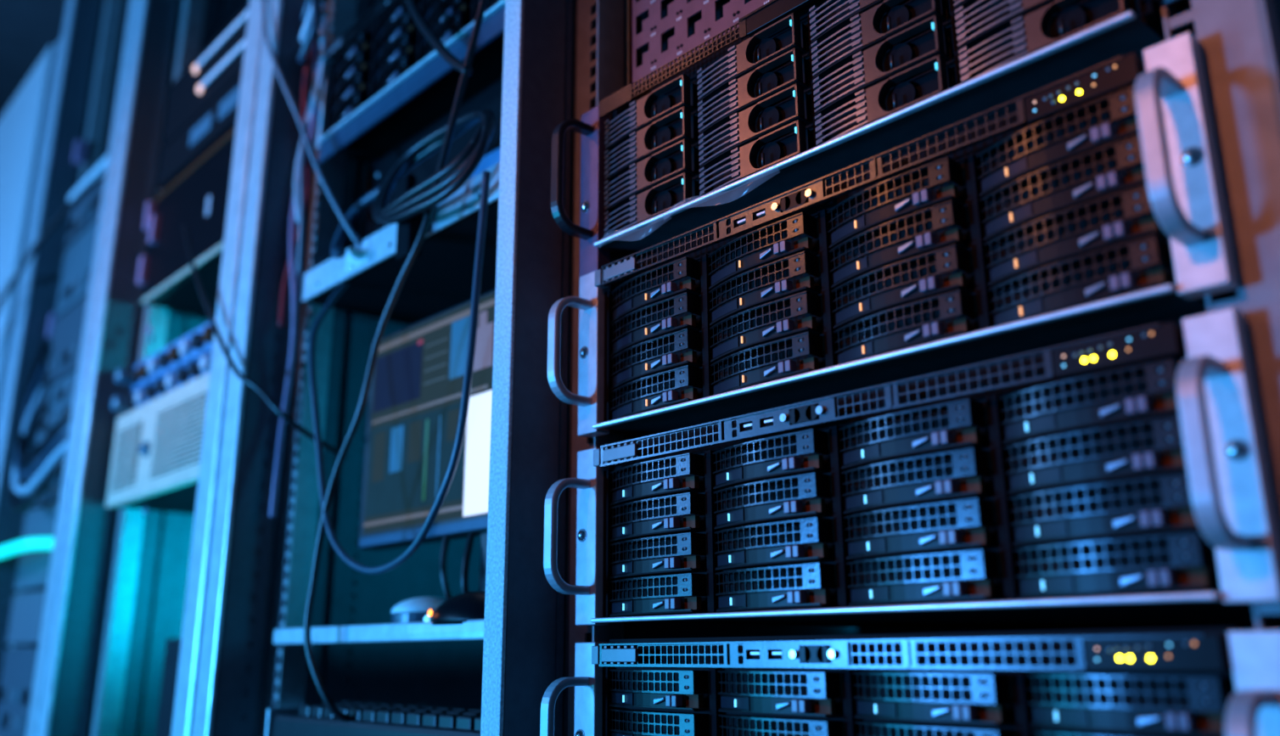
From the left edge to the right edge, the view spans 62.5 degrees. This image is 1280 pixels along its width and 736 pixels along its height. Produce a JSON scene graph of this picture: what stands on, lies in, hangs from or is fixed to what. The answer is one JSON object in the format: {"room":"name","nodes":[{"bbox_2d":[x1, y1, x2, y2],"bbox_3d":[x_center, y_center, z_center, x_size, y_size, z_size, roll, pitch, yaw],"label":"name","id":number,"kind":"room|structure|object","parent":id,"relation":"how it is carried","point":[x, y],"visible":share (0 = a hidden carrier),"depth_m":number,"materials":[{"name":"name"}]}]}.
{"room":"server room","nodes":[
{"label":"server room","id":0,"kind":"room"},
{"bbox_2d":[0,0,67,117],"bbox_3d":[-1.061,-1.562,1.954,5.800,0.100,9.200,13,-20,-41],"label":"wall","id":1,"kind":"structure","parent":0,"point":[28,28],"depth_m":3.47,"materials":[{"name":"paint"}]},
{"bbox_3d":[-1.048,1.670,1.075,5.800,0.100,9.200,13,-20,-41],"label":"floor","id":2,"kind":"structure","parent":0,"visible":0},
{"bbox_2d":[0,38,61,420],"bbox_3d":[-1.222,0.651,2.586,0.935,2.660,0.620,13,-20,-41],"label":"tall cabinet","id":3,"kind":"object","parent":2,"relation":"on","point":[24,123],"visible":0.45,"depth_m":2.40,"materials":[{"name":"metal"}]},
{"bbox_2d":[0,0,135,735],"bbox_3d":[-0.795,0.409,2.194,0.904,2.920,0.564,13,-20,-41],"label":"rack","id":4,"kind":"object","parent":2,"relation":"on","point":[86,104],"visible":0.14,"depth_m":2.25,"materials":[{"name":"metal"}]},
{"bbox_2d":[0,647,38,735],"bbox_3d":[-0.926,0.619,2.017,0.456,0.162,0.390,13,-20,-41],"label":"rack panel","id":5,"kind":"object","parent":4,"relation":"in","point":[19,667],"visible":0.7,"depth_m":1.92,"materials":[{"name":"grey paint"}]},
{"bbox_2d":[5,589,46,644],"bbox_3d":[-0.925,0.489,2.054,0.451,0.092,0.390,13,-20,-41],"label":"panel","id":6,"kind":"object","parent":4,"relation":"in","point":[26,614],"visible":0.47,"depth_m":1.96,"materials":[{"name":"metal"}]},
{"bbox_2d":[14,500,59,590],"bbox_3d":[-0.925,0.364,2.088,0.451,0.152,0.390,13,-20,-41],"label":"rack panel","id":7,"kind":"object","parent":4,"relation":"in","point":[32,574],"visible":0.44,"depth_m":1.99,"materials":[{"name":"metal"}]},
{"bbox_2d":[0,536,54,558],"bbox_3d":[-1.179,0.345,1.946,0.478,0.037,0.061,-12,-19,37],"label":"tube","id":8,"kind":"object","parent":7,"relation":"attached to","point":[34,543],"visible":0.73,"depth_m":1.83,"materials":[{"name":"teal plastic"}]},
{"bbox_2d":[9,407,65,510],"bbox_3d":[-1.098,0.152,1.947,0.052,0.221,0.321,13,-20,-41],"label":"loose cable","id":9,"kind":"object","parent":4,"relation":"hanging from","point":[14,497],"visible":0.75,"depth_m":1.92,"materials":[{"name":"black rubber"}]},
{"bbox_2d":[11,385,67,494],"bbox_3d":[-1.105,0.116,1.964,0.053,0.241,0.341,13,-20,-41],"label":"loose cable","id":10,"kind":"object","parent":4,"relation":"hanging from","point":[16,482],"visible":0.79,"depth_m":1.93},
{"bbox_2d":[14,363,70,478],"bbox_3d":[-1.112,0.080,1.982,0.053,0.260,0.361,13,-20,-41],"label":"loose cable","id":11,"kind":"object","parent":4,"relation":"hanging from","point":[19,467],"visible":0.8,"depth_m":1.95,"materials":[{"name":"black rubber"}]},
{"bbox_2d":[16,342,72,462],"bbox_3d":[-1.119,0.043,1.999,0.053,0.280,0.381,13,-20,-41],"label":"loose cable","id":12,"kind":"object","parent":4,"relation":"hanging from","point":[21,451],"visible":0.83,"depth_m":2.00,"materials":[{"name":"black rubber"}]},
{"bbox_2d":[27,437,67,509],"bbox_3d":[-0.928,0.223,2.124,0.456,0.122,0.390,13,-20,-41],"label":"rack panel","id":13,"kind":"object","parent":4,"relation":"in","point":[52,494],"visible":0.14,"depth_m":1.99,"materials":[{"name":"grey paint"}]},
{"bbox_2d":[46,313,57,337],"bbox_3d":[-1.228,-0.088,2.210,0.022,0.050,0.018,13,-20,-41],"label":"tag","id":14,"kind":"object","parent":4,"relation":"attached to","point":[52,319],"visible":0.56,"depth_m":2.20,"materials":[{"name":"blue plastic"}]},
{"bbox_2d":[35,370,77,444],"bbox_3d":[-0.928,0.103,2.157,0.456,0.112,0.390,13,-20,-41],"label":"rack panel","id":15,"kind":"object","parent":4,"relation":"in","point":[58,399],"visible":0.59,"depth_m":2.06,"materials":[{"name":"black plastic"}]},
{"bbox_2d":[44,294,88,387],"bbox_3d":[-0.929,-0.028,2.192,0.456,0.142,0.390,13,-20,-41],"label":"rack panel","id":16,"kind":"object","parent":4,"relation":"in","point":[68,329],"visible":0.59,"depth_m":2.09,"materials":[{"name":"grey paint"}]},
{"bbox_2d":[55,218,99,318],"bbox_3d":[-0.929,-0.177,2.233,0.456,0.152,0.390,13,-20,-41],"label":"rack panel","id":17,"kind":"object","parent":4,"relation":"in","point":[78,257],"visible":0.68,"depth_m":2.13,"materials":[{"name":"black plastic"}]},
{"bbox_2d":[72,139,88,164],"bbox_3d":[-1.229,-0.474,2.315,0.022,0.050,0.018,13,-20,-41],"label":"tag","id":18,"kind":"object","parent":4,"relation":"attached to","point":[81,147],"visible":1,"depth_m":2.31,"materials":[{"name":"plastic"}]},
{"bbox_2d":[65,153,107,247],"bbox_3d":[-0.930,-0.322,2.273,0.456,0.132,0.390,13,-20,-41],"label":"rack panel","id":19,"kind":"object","parent":4,"relation":"in","point":[87,211],"visible":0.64,"depth_m":2.17,"materials":[{"name":"grey paint"}]},
{"bbox_2d":[0,172,105,308],"bbox_3d":[-1.256,-0.192,2.163,0.667,0.285,0.043,-13,-20,39],"label":"loose cable","id":20,"kind":"object","parent":19,"relation":"attached to","point":[100,179],"visible":0.8,"depth_m":2.15,"materials":[{"name":"rubber"}]},
{"bbox_2d":[67,154,107,202],"bbox_3d":[-1.098,-0.397,2.133,0.011,0.015,0.360,13,-20,-41],"label":"light bar","id":21,"kind":"object","parent":19,"relation":"attached to","point":[101,166],"visible":0.43,"depth_m":2.15,"materials":[{"name":"blue plastic"}]},
{"bbox_2d":[33,0,261,735],"bbox_3d":[-0.391,0.292,1.771,0.904,2.920,0.610,13,-20,-41],"label":"rack","id":22,"kind":"object","parent":2,"relation":"on","point":[128,581],"visible":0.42,"depth_m":1.71,"materials":[{"name":"metal"}]},
{"bbox_2d":[136,254,149,286],"bbox_3d":[-0.834,-0.164,1.785,0.026,0.050,0.016,13,-20,-41],"label":"tag","id":23,"kind":"object","parent":22,"relation":"attached to","point":[143,261],"visible":0.56,"depth_m":1.77,"materials":[{"name":"purple plastic"}]},
{"bbox_2d":[141,506,147,516],"bbox_3d":[-0.758,0.219,1.611,0.006,0.014,0.014,13,-20,-41],"label":"screw","id":24,"kind":"object","parent":22,"relation":"attached to","point":[144,511],"visible":1,"depth_m":1.61,"materials":[{"name":"metal"}]},
{"bbox_2d":[143,201,155,230],"bbox_3d":[-0.836,-0.260,1.813,0.026,0.050,0.016,13,-20,-41],"label":"tag","id":25,"kind":"object","parent":22,"relation":"attached to","point":[150,205],"visible":0.49,"depth_m":1.80,"materials":[{"name":"purple plastic"}]},
{"bbox_2d":[146,325,151,333],"bbox_3d":[-0.817,-0.064,1.753,0.006,0.014,0.014,13,-20,-41],"label":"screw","id":26,"kind":"object","parent":22,"relation":"attached to","point":[149,328],"visible":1,"depth_m":1.75,"materials":[{"name":"metal"}]},
{"bbox_2d":[106,371,209,514],"bbox_3d":[-0.538,0.146,1.683,0.463,0.147,0.453,13,-20,-41],"label":"rack server","id":27,"kind":"object","parent":22,"relation":"in","point":[155,462],"visible":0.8,"depth_m":1.55,"materials":[{"name":"beige paint"}]},
{"bbox_2d":[109,419,142,492],"bbox_3d":[-0.802,0.138,1.645,0.005,0.100,0.110,13,-20,-41],"label":"vent","id":28,"kind":"object","parent":27,"relation":"attached to","point":[126,457],"depth_m":1.64,"materials":[{"name":"grey metal"}]},
{"bbox_2d":[111,352,212,412],"bbox_3d":[-0.530,0.054,1.704,0.480,0.033,0.436,13,-20,-41],"label":"panel","id":29,"kind":"object","parent":27,"relation":"on","point":[193,370],"visible":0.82,"depth_m":1.59,"materials":[{"name":"black plastic"}]},
{"bbox_2d":[148,388,207,478],"bbox_3d":[-0.639,0.091,1.475,0.005,0.100,0.230,13,-20,-41],"label":"vent","id":30,"kind":"object","parent":27,"relation":"attached to","point":[179,419],"depth_m":1.48,"materials":[{"name":"white metal"}]},
{"bbox_2d":[114,318,215,391],"bbox_3d":[-0.531,0.011,1.716,0.480,0.045,0.436,13,-20,-41],"label":"panel","id":31,"kind":"object","parent":22,"relation":"in","point":[192,346],"visible":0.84,"depth_m":1.60,"materials":[{"name":"black plastic"}]},
{"bbox_2d":[155,638,181,735],"bbox_3d":[-0.472,0.616,1.555,0.453,0.421,0.112,13,-20,-41],"label":"module","id":32,"kind":"object","parent":22,"relation":"in","point":[165,711],"visible":0.16,"depth_m":1.46,"materials":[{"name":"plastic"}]},
{"bbox_2d":[140,124,235,318],"bbox_3d":[-0.522,-0.206,1.784,0.454,0.201,0.436,13,-20,-41],"label":"rack server","id":33,"kind":"object","parent":22,"relation":"in","point":[197,199],"visible":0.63,"depth_m":1.67,"materials":[{"name":"black plastic"}]},
{"bbox_2d":[147,213,160,244],"bbox_3d":[-0.813,-0.233,1.779,0.026,0.050,0.016,13,-20,-41],"label":"tag","id":34,"kind":"object","parent":33,"relation":"attached to","point":[154,220],"visible":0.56,"depth_m":1.77,"materials":[{"name":"purple plastic"}]},
{"bbox_2d":[157,72,241,190],"bbox_3d":[-0.523,-0.349,1.823,0.454,0.075,0.436,13,-20,-41],"label":"rack server","id":35,"kind":"object","parent":22,"relation":"in","point":[220,115],"visible":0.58,"depth_m":1.69,"materials":[{"name":"black metal"}]},
{"bbox_2d":[162,1,249,146],"bbox_3d":[-0.524,-0.448,1.849,0.457,0.120,0.436,13,-20,-41],"label":"rack server","id":36,"kind":"object","parent":22,"relation":"in","point":[220,63],"visible":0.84,"depth_m":1.72,"materials":[{"name":"black metal"}]},
{"bbox_2d":[192,63,198,73],"bbox_3d":[-0.748,-0.504,1.771,0.006,0.018,0.018,13,-20,-41],"label":"round light","id":37,"kind":"object","parent":36,"relation":"attached to","point":[195,66],"depth_m":1.77,"materials":[{"name":"white plastic"}]},
{"bbox_2d":[196,84,202,94],"bbox_3d":[-0.725,-0.460,1.734,0.006,0.018,0.018,13,-20,-41],"label":"round light","id":38,"kind":"object","parent":36,"relation":"attached to","point":[199,87],"depth_m":1.73,"materials":[{"name":"white plastic"}]},
{"bbox_2d":[186,0,483,735],"bbox_3d":[0.015,0.175,1.346,0.904,2.920,0.567,13,-20,-41],"label":"rack","id":39,"kind":"object","parent":2,"relation":"on","point":[256,575],"visible":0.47,"depth_m":1.30,"materials":[{"name":"metal"}]},
{"bbox_2d":[181,224,347,459],"bbox_3d":[-0.513,-0.056,1.327,0.339,0.365,0.085,-8,-17,27],"label":"cable","id":40,"kind":"object","parent":39,"relation":"attached to","point":[226,352],"visible":0.99,"depth_m":1.25,"materials":[{"name":"black rubber"}]},
{"bbox_2d":[269,34,319,517],"bbox_3d":[-0.426,-0.198,1.321,0.019,0.771,0.023,13,-20,-41],"label":"cable","id":41,"kind":"object","parent":39,"relation":"attached to","point":[315,58],"visible":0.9,"depth_m":1.27,"materials":[{"name":"black rubber"}]},
{"bbox_2d":[277,3,319,326],"bbox_3d":[-0.429,-0.292,1.349,0.019,0.496,0.030,13,-20,-41],"label":"cable","id":42,"kind":"object","parent":39,"relation":"attached to","point":[307,64],"visible":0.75,"depth_m":1.32,"materials":[{"name":"rubber"}]},
{"bbox_2d":[301,0,310,22],"bbox_3d":[-0.432,-0.502,1.385,0.016,0.099,0.058,6,-16,-20],"label":"cable","id":43,"kind":"object","parent":39,"relation":"attached to","point":[307,4],"visible":0.5,"depth_m":1.37,"materials":[{"name":"blue plastic"}]},
{"bbox_2d":[299,0,319,43],"bbox_3d":[-0.429,-0.474,1.374,0.020,0.099,0.066,5,-16,-19],"label":"cable","id":44,"kind":"object","parent":39,"relation":"attached to","point":[306,25],"visible":0.66,"depth_m":1.35,"materials":[{"name":"blue plastic"}]},
{"bbox_2d":[297,0,321,63],"bbox_3d":[-0.423,-0.445,1.364,0.024,0.099,0.074,10,-18,-33],"label":"cable","id":45,"kind":"object","parent":39,"relation":"attached to","point":[315,24],"visible":1,"depth_m":1.34,"materials":[{"name":"blue plastic"}]},
{"bbox_2d":[293,13,325,222],"bbox_3d":[-0.423,-0.365,1.363,0.018,0.386,0.034,13,-20,-41],"label":"cable","id":46,"kind":"object","parent":39,"relation":"attached to","point":[322,64],"visible":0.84,"depth_m":1.35,"materials":[{"name":"rubber"}]},
{"bbox_2d":[261,0,361,249],"bbox_3d":[-0.426,-0.359,1.315,0.270,0.525,0.033,-9,-18,30],"label":"cable","id":47,"kind":"object","parent":39,"relation":"hanging from","point":[264,8],"visible":0.97,"depth_m":1.30,"materials":[{"name":"grey rubber"}]},
{"bbox_2d":[295,0,328,323],"bbox_3d":[-0.421,-0.275,1.336,0.019,0.496,0.026,13,-20,-41],"label":"cable","id":48,"kind":"object","parent":39,"relation":"attached to","point":[325,15],"visible":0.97,"depth_m":1.32,"materials":[{"name":"grey rubber"}]},
{"bbox_2d":[273,618,484,644],"bbox_3d":[-0.077,0.301,1.187,0.503,0.017,0.443,13,-20,-41],"label":"shelf","id":49,"kind":"object","parent":39,"relation":"attached to","point":[472,629],"visible":0.53,"depth_m":1.00,"materials":[{"name":"metal"}]},
{"bbox_2d":[391,596,445,623],"bbox_3d":[-0.210,0.243,1.049,0.074,0.030,0.074,13,-20,-41],"label":"computer mouse","id":50,"kind":"object","parent":49,"relation":"on","point":[415,609],"visible":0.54,"depth_m":1.02,"materials":[{"name":"grey plastic"}]},
{"bbox_2d":[358,288,495,591],"bbox_3d":[-0.159,0.102,1.114,0.130,0.328,0.348,13,-20,-41],"label":"monitor","id":51,"kind":"object","parent":49,"relation":"on","point":[416,389],"visible":0.57,"depth_m":1.11,"materials":[{"name":"black plastic"},{"name":"glowing display screen"}]},
{"bbox_2d":[439,534,453,600],"bbox_3d":[-0.185,0.207,1.044,0.028,0.086,0.015,2,-15,-8],"label":"cable","id":52,"kind":"object","parent":51,"relation":"attached to","point":[446,544],"visible":0.68,"depth_m":1.04,"materials":[{"name":"black rubber"}]},
{"bbox_2d":[460,533,476,593],"bbox_3d":[-0.162,0.200,1.018,0.028,0.086,0.012,13,-20,-41],"label":"cable","id":53,"kind":"object","parent":51,"relation":"attached to","point":[468,550],"visible":0.63,"depth_m":1.01,"materials":[{"name":"black rubber"}]},
{"bbox_2d":[423,590,485,625],"bbox_3d":[-0.147,0.217,0.952,0.070,0.030,0.112,13,-20,-41],"label":"computer mouse","id":54,"kind":"object","parent":49,"relation":"on","point":[461,608],"visible":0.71,"depth_m":0.93,"materials":[{"name":"black plastic"}]},
{"bbox_2d":[423,614,429,622],"bbox_3d":[-0.197,0.231,0.968,0.003,0.008,0.008,13,-20,-41],"label":"light","id":55,"kind":"object","parent":54,"relation":"on","point":[426,618],"depth_m":0.97,"materials":[{"name":"plastic"}]},
{"bbox_2d":[427,609,432,616],"bbox_3d":[-0.190,0.221,0.952,0.002,0.006,0.006,13,-20,-41],"label":"light","id":56,"kind":"object","parent":54,"relation":"on","point":[429,612],"depth_m":0.95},
{"bbox_2d":[303,0,488,721],"bbox_3d":[-0.221,-0.016,1.044,0.056,0.711,0.293,13,-20,-41],"label":"hanging cable","id":57,"kind":"object","parent":39,"relation":"hanging from","point":[322,689],"visible":0.94,"depth_m":1.05,"materials":[{"name":"black rubber"}]},
{"bbox_2d":[301,162,499,325],"bbox_3d":[-0.079,-0.098,1.296,0.504,0.036,0.443,13,-20,-41],"label":"shelf","id":58,"kind":"object","parent":39,"relation":"attached to","point":[439,280],"visible":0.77,"depth_m":1.19,"materials":[{"name":"silver metal"}]},
{"bbox_2d":[330,185,395,258],"bbox_3d":[-0.311,-0.165,1.182,0.050,0.092,0.106,13,-20,-41],"label":"coiled cable","id":59,"kind":"object","parent":58,"relation":"on","point":[337,251],"visible":0.74,"depth_m":1.21,"materials":[{"name":"black rubber"}]},
{"bbox_2d":[308,170,490,574],"bbox_3d":[-0.240,0.028,1.049,0.050,0.352,0.350,13,-20,-41],"label":"cable","id":60,"kind":"object","parent":58,"relation":"hanging from","point":[459,438],"visible":0.99,"depth_m":0.95,"materials":[{"name":"black rubber"}]},
{"bbox_2d":[376,117,482,213],"bbox_3d":[-0.215,-0.206,1.077,0.049,0.087,0.193,13,-20,-41],"label":"coiled cable","id":61,"kind":"object","parent":58,"relation":"on","point":[461,159],"visible":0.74,"depth_m":1.04,"materials":[{"name":"black rubber"}]},
{"bbox_2d":[394,174,423,262],"bbox_3d":[-0.238,-0.153,1.079,0.024,0.085,0.032,13,-20,-41],"label":"cable tie","id":62,"kind":"object","parent":61,"relation":"attached to","point":[408,229],"visible":0.47,"depth_m":1.07,"materials":[{"name":"black plastic"}]},
{"bbox_2d":[469,147,499,179],"bbox_3d":[-0.080,-0.162,1.195,0.250,0.098,0.253,13,-20,-41],"label":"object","id":63,"kind":"object","parent":58,"relation":"on","point":[492,158],"visible":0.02,"depth_m":1.13,"materials":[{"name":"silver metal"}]},
{"bbox_2d":[314,0,505,163],"bbox_3d":[-0.002,-0.318,1.421,0.708,0.162,0.469,13,-20,-41],"label":"server","id":64,"kind":"object","parent":39,"relation":"in","point":[386,82],"visible":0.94,"depth_m":1.24,"materials":[{"name":"metal"}]},
{"bbox_2d":[362,75,502,240],"bbox_3d":[-0.205,-0.249,1.205,0.005,0.125,0.448,13,-20,-41],"label":"panel","id":65,"kind":"object","parent":39,"relation":"attached to","point":[490,97],"visible":0.16,"depth_m":1.25,"materials":[{"name":"black metal"}]},
{"bbox_2d":[371,108,495,222],"bbox_3d":[-0.212,-0.203,1.067,0.049,0.102,0.212,13,-20,-41],"label":"coiled cable","id":66,"kind":"object","parent":39,"relation":"in","point":[426,194],"visible":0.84,"depth_m":1.03,"materials":[{"name":"black rubber"}]},
{"bbox_2d":[377,109,491,224],"bbox_3d":[-0.208,-0.200,1.056,0.049,0.117,0.196,13,-20,-41],"label":"coiled cable","id":67,"kind":"object","parent":39,"relation":"in","point":[468,171],"visible":0.96,"depth_m":1.03,"materials":[{"name":"black rubber"}]},
{"bbox_2d":[405,0,473,76],"bbox_3d":[-0.229,-0.393,1.119,0.010,0.266,0.193,13,-20,-41],"label":"cable","id":68,"kind":"object","parent":39,"relation":"hanging from","point":[428,32],"visible":1,"depth_m":1.07,"materials":[{"name":"black rubber"}]},
{"bbox_3d":[-0.095,0.420,1.137,0.453,0.010,0.443,13,-20,-41],"label":"shelf","id":69,"kind":"object","parent":39,"relation":"attached to","visible":0},
{"bbox_2d":[264,701,481,735],"bbox_3d":[-0.186,0.366,1.059,0.200,0.052,0.441,13,-20,-41],"label":"keyboard","id":70,"kind":"object","parent":69,"relation":"on","point":[371,718],"visible":0.74,"depth_m":1.01,"materials":[{"name":"black plastic"}]},
{"bbox_2d":[480,0,1279,735],"bbox_3d":[0.432,0.055,0.913,0.900,2.920,0.654,13,-20,-41],"label":"rack","id":71,"kind":"object","parent":2,"relation":"on","point":[562,58],"visible":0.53,"depth_m":0.83,"materials":[{"name":"metal"}]},
{"bbox_2d":[627,0,771,90],"bbox_3d":[0.313,-0.326,0.947,0.503,0.190,0.414,13,-20,-41],"label":"panel","id":72,"kind":"object","parent":71,"relation":"in","point":[670,28],"visible":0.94,"depth_m":0.88,"materials":[{"name":"grey metal"}]},
{"bbox_2d":[550,0,1166,276],"bbox_3d":[0.357,-0.139,0.942,0.739,0.154,0.485,13,-20,-41],"label":"server","id":73,"kind":"object","parent":71,"relation":"in","point":[805,92],"visible":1,"depth_m":0.73,"materials":[{"name":"metal"}]},
{"bbox_2d":[604,101,636,148],"bbox_3d":[-0.016,-0.201,0.872,0.004,0.023,0.046,10,-19,-34],"label":"grille","id":74,"kind":"object","parent":73,"relation":"attached to","point":[620,131],"depth_m":0.88,"materials":[{"name":"plastic"}]},
{"bbox_2d":[604,131,636,179],"bbox_3d":[-0.016,-0.174,0.865,0.004,0.023,0.046,10,-19,-34],"label":"grille","id":75,"kind":"object","parent":73,"relation":"attached to","point":[620,155],"depth_m":0.87,"materials":[{"name":"plastic"}]},
{"bbox_2d":[604,162,636,209],"bbox_3d":[-0.016,-0.147,0.857,0.004,0.023,0.046,10,-19,-34],"label":"grille","id":76,"kind":"object","parent":73,"relation":"attached to","point":[620,186],"depth_m":0.86,"materials":[{"name":"plastic"}]},
{"bbox_2d":[604,195,636,237],"bbox_3d":[-0.016,-0.121,0.850,0.004,0.023,0.046,10,-19,-34],"label":"grille","id":77,"kind":"object","parent":73,"relation":"attached to","point":[620,216],"depth_m":0.86,"materials":[{"name":"plastic"}]},
{"bbox_2d":[696,44,737,100],"bbox_3d":[0.058,-0.222,0.794,0.004,0.023,0.046,10,-19,-34],"label":"grille","id":78,"kind":"object","parent":73,"relation":"attached to","point":[717,76],"depth_m":0.80,"materials":[{"name":"plastic"}]},
{"bbox_2d":[697,78,738,132],"bbox_3d":[0.058,-0.196,0.787,0.004,0.023,0.046,10,-19,-34],"label":"grille","id":79,"kind":"object","parent":73,"relation":"attached to","point":[717,109],"depth_m":0.79,"materials":[{"name":"plastic"}]},
{"bbox_2d":[698,112,739,165],"bbox_3d":[0.058,-0.169,0.780,0.004,0.023,0.046,10,-19,-34],"label":"grille","id":80,"kind":"object","parent":73,"relation":"attached to","point":[719,142],"depth_m":0.79,"materials":[{"name":"plastic"}]},
{"bbox_2d":[699,147,740,196],"bbox_3d":[0.058,-0.142,0.773,0.004,0.023,0.046,10,-19,-34],"label":"grille","id":81,"kind":"object","parent":73,"relation":"attached to","point":[720,175],"depth_m":0.78,"materials":[{"name":"plastic"}]},
{"bbox_2d":[808,0,859,40],"bbox_3d":[0.132,-0.244,0.717,0.004,0.023,0.046,10,-19,-34],"label":"grille","id":82,"kind":"object","parent":73,"relation":"attached to","point":[828,19],"depth_m":0.72,"materials":[{"name":"plastic"}]},
{"bbox_2d":[810,13,862,76],"bbox_3d":[0.132,-0.217,0.710,0.004,0.023,0.046,10,-19,-34],"label":"grille","id":83,"kind":"object","parent":73,"relation":"attached to","point":[839,49],"depth_m":0.71,"materials":[{"name":"plastic"}]},
{"bbox_2d":[813,50,864,112],"bbox_3d":[0.132,-0.190,0.702,0.004,0.023,0.046,10,-19,-34],"label":"grille","id":84,"kind":"object","parent":73,"relation":"attached to","point":[839,87],"depth_m":0.71,"materials":[{"name":"plastic"}]},
{"bbox_2d":[814,89,867,145],"bbox_3d":[0.132,-0.164,0.695,0.004,0.023,0.046,10,-19,-34],"label":"grille","id":85,"kind":"object","parent":73,"relation":"attached to","point":[844,121],"depth_m":0.70,"materials":[{"name":"plastic"}]},
{"bbox_2d":[953,0,964,6],"bbox_3d":[0.206,-0.238,0.632,0.004,0.023,0.046,10,-19,-34],"label":"grille","id":86,"kind":"object","parent":73,"relation":"attached to","point":[956,2],"depth_m":0.65,"materials":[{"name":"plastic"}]},
{"bbox_2d":[954,0,1022,46],"bbox_3d":[0.206,-0.212,0.625,0.004,0.023,0.046,10,-19,-34],"label":"grille","id":87,"kind":"object","parent":73,"relation":"attached to","point":[978,23],"depth_m":0.63,"materials":[{"name":"plastic"}]},
{"bbox_2d":[958,16,1027,83],"bbox_3d":[0.206,-0.185,0.618,0.004,0.023,0.046,10,-19,-34],"label":"grille","id":88,"kind":"object","parent":73,"relation":"attached to","point":[999,54],"depth_m":0.62,"materials":[{"name":"plastic"}]},
{"bbox_2d":[547,31,1240,437],"bbox_3d":[0.358,-0.001,0.904,0.739,0.136,0.485,13,-20,-41],"label":"server","id":89,"kind":"object","parent":71,"relation":"in","point":[1095,206],"visible":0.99,"depth_m":0.62,"materials":[{"name":"metal"}]},
{"bbox_2d":[735,218,746,226],"bbox_3d":[0.075,-0.102,0.746,0.006,0.006,0.012,13,-20,-41],"label":"socket","id":90,"kind":"object","parent":89,"relation":"attached to","point":[740,221],"depth_m":0.74,"materials":[{"name":"silver metal"}]},
{"bbox_2d":[755,210,765,219],"bbox_3d":[0.087,-0.105,0.734,0.006,0.006,0.012,13,-20,-41],"label":"socket","id":91,"kind":"object","parent":89,"relation":"attached to","point":[760,215],"depth_m":0.73,"materials":[{"name":"silver metal"}]},
{"bbox_2d":[779,190,808,211],"bbox_3d":[0.105,-0.112,0.709,0.005,0.010,0.024,13,-20,-41],"label":"socket","id":92,"kind":"object","parent":89,"relation":"attached to","point":[790,200],"depth_m":0.71,"materials":[{"name":"black plastic"}]},
{"bbox_2d":[539,627,1279,735],"bbox_3d":[0.359,0.283,0.827,0.739,0.136,0.485,13,-20,-41],"label":"server","id":93,"kind":"object","parent":71,"relation":"in","point":[1199,681],"visible":1,"depth_m":0.58,"materials":[{"name":"metal"}]},
{"bbox_2d":[749,649,759,659],"bbox_3d":[0.076,0.182,0.669,0.006,0.006,0.012,13,-20,-41],"label":"socket","id":94,"kind":"object","parent":93,"relation":"attached to","point":[754,654],"depth_m":0.67,"materials":[{"name":"silver metal"}]},
{"bbox_2d":[770,649,782,659],"bbox_3d":[0.088,0.178,0.656,0.006,0.006,0.012,13,-20,-41],"label":"socket","id":95,"kind":"object","parent":93,"relation":"attached to","point":[775,654],"depth_m":0.65,"materials":[{"name":"plastic"}]},
{"bbox_2d":[797,645,831,662],"bbox_3d":[0.106,0.172,0.632,0.005,0.010,0.024,13,-20,-41],"label":"socket","id":96,"kind":"object","parent":93,"relation":"attached to","point":[806,654],"depth_m":0.63,"materials":[{"name":"black plastic"}]},
{"bbox_2d":[543,308,1279,630],"bbox_3d":[0.358,0.141,0.866,0.739,0.136,0.485,13,-20,-41],"label":"server","id":97,"kind":"object","parent":71,"relation":"in","point":[1121,480],"visible":1,"depth_m":0.59,"materials":[{"name":"metal"}]},
{"bbox_2d":[742,421,752,431],"bbox_3d":[0.075,0.040,0.708,0.006,0.006,0.012,13,-20,-41],"label":"socket","id":98,"kind":"object","parent":97,"relation":"attached to","point":[747,426],"depth_m":0.71,"materials":[{"name":"silver metal"}]},
{"bbox_2d":[763,417,773,426],"bbox_3d":[0.087,0.036,0.695,0.006,0.006,0.012,13,-20,-41],"label":"socket","id":99,"kind":"object","parent":97,"relation":"attached to","point":[767,422],"depth_m":0.69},
{"bbox_2d":[787,404,819,424],"bbox_3d":[0.105,0.030,0.671,0.005,0.010,0.024,13,-20,-41],"label":"socket","id":100,"kind":"object","parent":97,"relation":"attached to","point":[797,413],"depth_m":0.67,"materials":[{"name":"black plastic"}]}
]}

